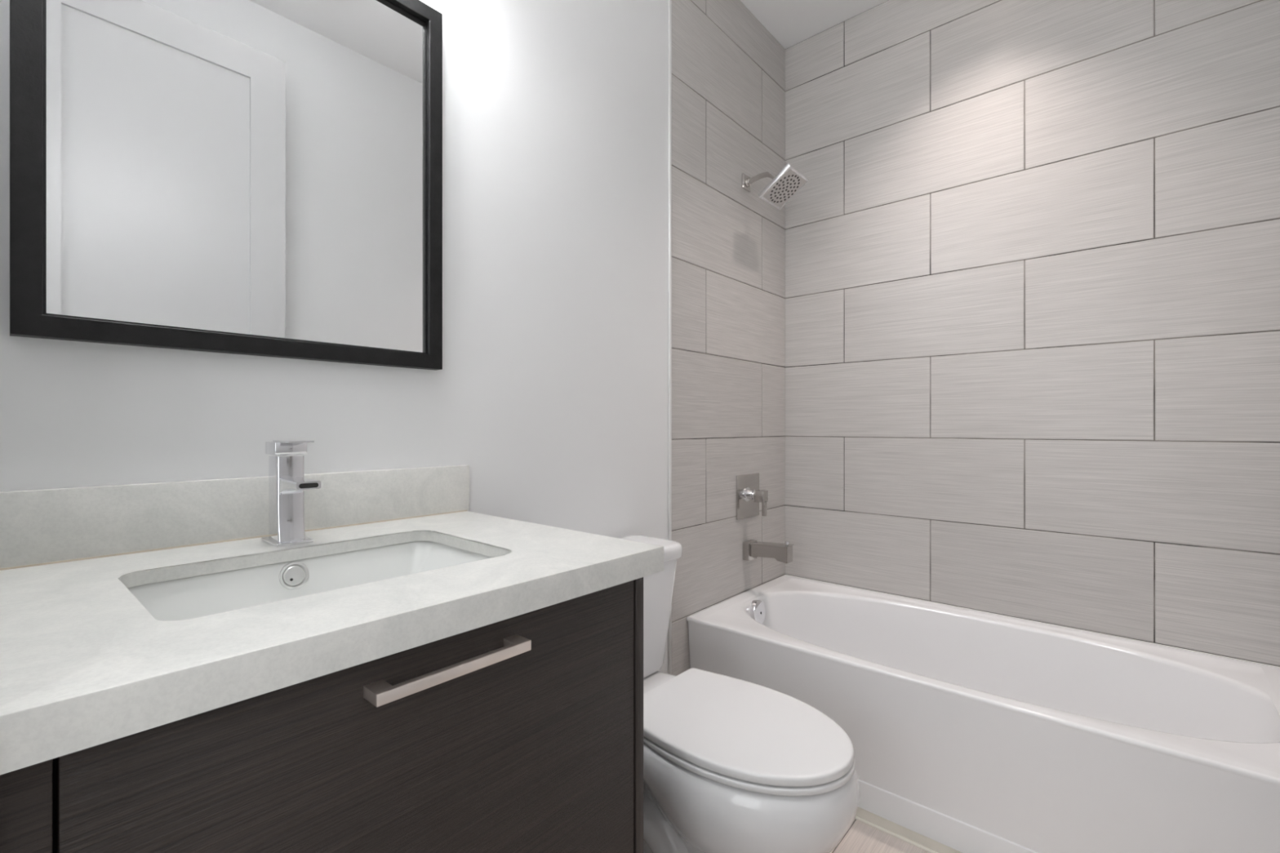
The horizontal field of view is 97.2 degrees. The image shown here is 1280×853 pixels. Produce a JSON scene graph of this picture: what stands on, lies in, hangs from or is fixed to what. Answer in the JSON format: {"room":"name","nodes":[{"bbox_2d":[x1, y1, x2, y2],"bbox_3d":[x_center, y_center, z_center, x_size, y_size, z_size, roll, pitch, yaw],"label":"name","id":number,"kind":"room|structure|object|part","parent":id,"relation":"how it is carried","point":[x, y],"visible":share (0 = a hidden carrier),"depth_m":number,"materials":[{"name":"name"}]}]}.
{"room":"bathroom","nodes":[
{"label":"bathroom","id":0,"kind":"room"},
{"bbox_2d":[0,0,785,675],"bbox_3d":[-0.146,-0.351,1.694,0.126,2.852,2.640,0,0,41],"label":"wall","id":1,"kind":"structure","parent":0,"point":[551,386],"depth_m":1.54,"materials":[{"name":"white paint"}]},
{"bbox_2d":[9,0,442,370],"bbox_3d":[-0.650,-0.514,1.006,0.029,0.778,0.632,0,0,41],"label":"mirror","id":2,"kind":"object","parent":1,"relation":"attached to","point":[264,178],"visible":1,"depth_m":0.96,"materials":[{"name":"black wood"}]},
{"bbox_2d":[0,465,469,568],"bbox_3d":[-0.641,0.141,1.024,0.020,0.104,0.738,0,0,41],"label":"backsplash","id":3,"kind":"structure","parent":1,"relation":"attached to","point":[42,526],"depth_m":0.91,"materials":[{"name":"stone"}]},
{"bbox_2d":[667,0,671,674],"bbox_3d":[0.100,-0.301,1.883,0.008,2.752,0.011,0,0,41],"label":"trim","id":4,"kind":"structure","parent":1,"relation":"attached to","point":[669,2],"depth_m":1.88,"materials":[{"name":"white metal"}]},
{"bbox_2d":[671,2,785,622],"bbox_3d":[0.372,-0.301,2.199,0.005,2.752,0.823,0,0,41],"label":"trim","id":5,"kind":"structure","parent":1,"relation":"attached to","point":[693,2],"depth_m":2.13,"materials":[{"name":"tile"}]},
{"bbox_2d":[736,472,768,519],"bbox_3d":[0.464,0.277,2.228,0.092,0.172,0.172,0,0,41],"label":"shower valve","id":6,"kind":"object","parent":1,"relation":"attached to","point":[748,495],"visible":1,"depth_m":2.22,"materials":[{"name":"grey metal"}]},
{"bbox_3d":[0.441,0.269,2.225,0.050,0.056,0.056,0,0,41],"label":"stem","id":7,"kind":"part","parent":6,"relation":"part of","materials":[{"name":"silver metal"}]},
{"bbox_3d":[0.471,0.298,2.198,0.042,0.098,0.038,0,0,41],"label":"lever","id":8,"kind":"part","parent":6,"relation":"part of","materials":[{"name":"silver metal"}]},
{"bbox_2d":[742,539,794,563],"bbox_3d":[0.499,0.481,2.194,0.190,0.093,0.066,0,0,41],"label":"tub spout","id":9,"kind":"object","parent":1,"relation":"attached to","point":[752,548],"visible":1,"depth_m":2.17,"materials":[{"name":"grey metal"}]},
{"bbox_3d":[0.503,0.484,2.190,0.172,0.062,0.046,0,0,41],"label":"spout","id":10,"kind":"part","parent":9,"relation":"part of","materials":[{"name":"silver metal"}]},
{"bbox_3d":[0.504,0.457,2.189,0.175,0.016,0.052,0,0,41],"label":"plate","id":11,"kind":"part","parent":9,"relation":"part of","materials":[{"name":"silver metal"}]},
{"bbox_2d":[742,163,808,209],"bbox_3d":[0.507,-0.929,2.172,0.231,0.140,0.158,0,0,41],"label":"shower fixture","id":12,"kind":"object","parent":1,"relation":"attached to","point":[784,185],"visible":1,"depth_m":2.14,"materials":[{"name":"grey metal"}]},
{"bbox_3d":[0.479,-0.959,2.196,0.148,0.058,0.032,0,0,41],"label":"arm","id":13,"kind":"part","parent":12,"relation":"part of","materials":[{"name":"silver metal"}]},
{"bbox_2d":[739,0,888,48],"bbox_3d":[0.265,-1.727,0.421,2.420,0.100,3.883,0,0,41],"label":"ceiling","id":14,"kind":"structure","parent":0,"point":[790,22],"depth_m":2.29,"materials":[{"name":"white paint"}]},
{"bbox_2d":[831,819,856,852],"bbox_3d":[0.259,1.116,0.413,2.420,0.078,3.863,0,0,41],"label":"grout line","id":15,"kind":"structure","parent":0,"point":[855,820],"depth_m":1.48,"materials":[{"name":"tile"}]},
{"bbox_2d":[686,574,1279,852],"bbox_3d":[0.958,0.866,1.744,1.473,0.419,0.737,0,0,41],"label":"bathtub","id":16,"kind":"object","parent":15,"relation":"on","point":[969,731],"visible":0.94,"depth_m":1.50,"materials":[{"name":"white ceramic"}]},
{"bbox_2d":[829,818,930,852],"bbox_3d":[0.144,1.078,0.814,1.477,0.006,1.693,0,0,41],"label":"floor tiles","id":17,"kind":"structure","parent":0,"point":[861,837],"depth_m":1.46,"materials":[{"name":"tile"}]},
{"bbox_2d":[0,577,643,852],"bbox_3d":[-0.428,0.654,0.823,0.600,0.842,0.701,0,0,41],"label":"vanity cabinet","id":18,"kind":"object","parent":17,"relation":"on","point":[523,733],"visible":0.73,"depth_m":0.61,"materials":[{"name":"black wood"}]},
{"bbox_2d":[0,465,663,774],"bbox_3d":[-0.424,0.161,0.834,0.598,0.144,0.738,0,0,41],"label":"countertop","id":19,"kind":"structure","parent":18,"relation":"on","point":[84,664],"depth_m":0.68,"materials":[{"name":"stone"}]},
{"bbox_2d":[261,440,320,546],"bbox_3d":[-0.570,0.108,0.927,0.141,0.170,0.054,0,0,41],"label":"faucet","id":20,"kind":"object","parent":19,"relation":"on","point":[287,482],"visible":1,"depth_m":0.93,"materials":[{"name":"silver metal"}]},
{"bbox_3d":[-0.592,0.190,0.946,0.082,0.005,0.053,0,0,41],"label":"plate","id":21,"kind":"part","parent":20,"relation":"part of","materials":[{"name":"silver metal"}]},
{"bbox_3d":[-0.572,0.025,0.930,0.080,0.004,0.036,0,0,41],"label":"lever","id":22,"kind":"part","parent":20,"relation":"part of","materials":[{"name":"silver metal"}]},
{"bbox_3d":[-0.550,0.100,0.909,0.086,0.030,0.036,0,0,41],"label":"spout","id":23,"kind":"part","parent":20,"relation":"part of","materials":[{"name":"silver metal"}]},
{"bbox_2d":[298,482,318,488],"bbox_3d":[-0.517,0.092,0.881,0.001,0.008,0.028,0,0,41],"label":"outlet","id":24,"kind":"object","parent":20,"relation":"attached to","point":[301,485],"depth_m":0.88,"materials":[{"name":"black metal"}]},
{"bbox_2d":[128,541,491,621],"bbox_3d":[-0.436,0.289,0.804,0.342,0.151,0.477,0,0,41],"label":"sink","id":25,"kind":"object","parent":19,"relation":"in","point":[199,596],"visible":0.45,"depth_m":0.89,"materials":[{"name":"white ceramic"}]},
{"bbox_3d":[-0.210,0.272,0.641,0.031,0.012,0.191,0,0,41],"label":"handle","id":26,"kind":"part","parent":18,"relation":"part of","materials":[{"name":"silver metal"}]},
{"bbox_3d":[-0.215,0.654,1.090,0.571,0.842,0.018,0,0,41],"label":"panel","id":27,"kind":"part","parent":18,"relation":"part of","materials":[{"name":"brown wood"}]},
{"bbox_2d":[618,535,860,852],"bbox_3d":[0.119,0.703,1.316,0.758,0.745,0.472,0,0,41],"label":"toilet","id":28,"kind":"object","parent":17,"relation":"on","point":[731,765],"visible":0.64,"depth_m":1.12,"materials":[{"name":"white ceramic"}]},
{"bbox_3d":[-0.091,0.351,1.500,0.200,0.042,0.472,0,0,41],"label":"tank lid","id":29,"kind":"part","parent":28,"relation":"part of","materials":[{"name":"white ceramic"}]},
{"bbox_3d":[-0.095,0.522,1.503,0.190,0.300,0.444,0,0,41],"label":"tank","id":30,"kind":"part","parent":28,"relation":"part of","materials":[{"name":"white ceramic"}]},
{"bbox_3d":[0.221,0.646,1.228,0.472,0.018,0.356,0,0,41],"label":"lid","id":31,"kind":"part","parent":28,"relation":"part of","materials":[{"name":"white plastic"}]},
{"bbox_3d":[0.217,0.665,1.230,0.484,0.013,0.360,0,0,41],"label":"seat","id":32,"kind":"part","parent":28,"relation":"part of","materials":[{"name":"white plastic"}]},
{"bbox_2d":[854,815,938,852],"bbox_3d":[0.720,1.071,1.472,1.477,0.014,0.059,0,0,41],"label":"trim","id":33,"kind":"structure","parent":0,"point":[862,820],"depth_m":1.48,"materials":[{"name":"beige"}]},
{"bbox_2d":[856,806,962,852],"bbox_3d":[0.720,1.073,1.473,1.478,0.009,0.046,0,0,41],"label":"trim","id":34,"kind":"structure","parent":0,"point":[930,843],"depth_m":1.49,"materials":[{"name":"tile"}]},
{"bbox_2d":[785,0,1279,666],"bbox_3d":[1.201,-0.301,2.026,1.477,2.749,0.007,0,0,41],"label":"wall","id":35,"kind":"structure","parent":0,"point":[1224,66],"depth_m":1.89,"materials":[{"name":"tile"}]},
{"bbox_2d":[785,0,1279,666],"bbox_3d":[1.202,-0.301,2.027,1.480,2.752,0.006,0,0,41],"label":"grout","id":36,"kind":"structure","parent":35,"relation":"attached to","point":[1153,138],"depth_m":1.93,"materials":[{"name":"tile"}]}
]}

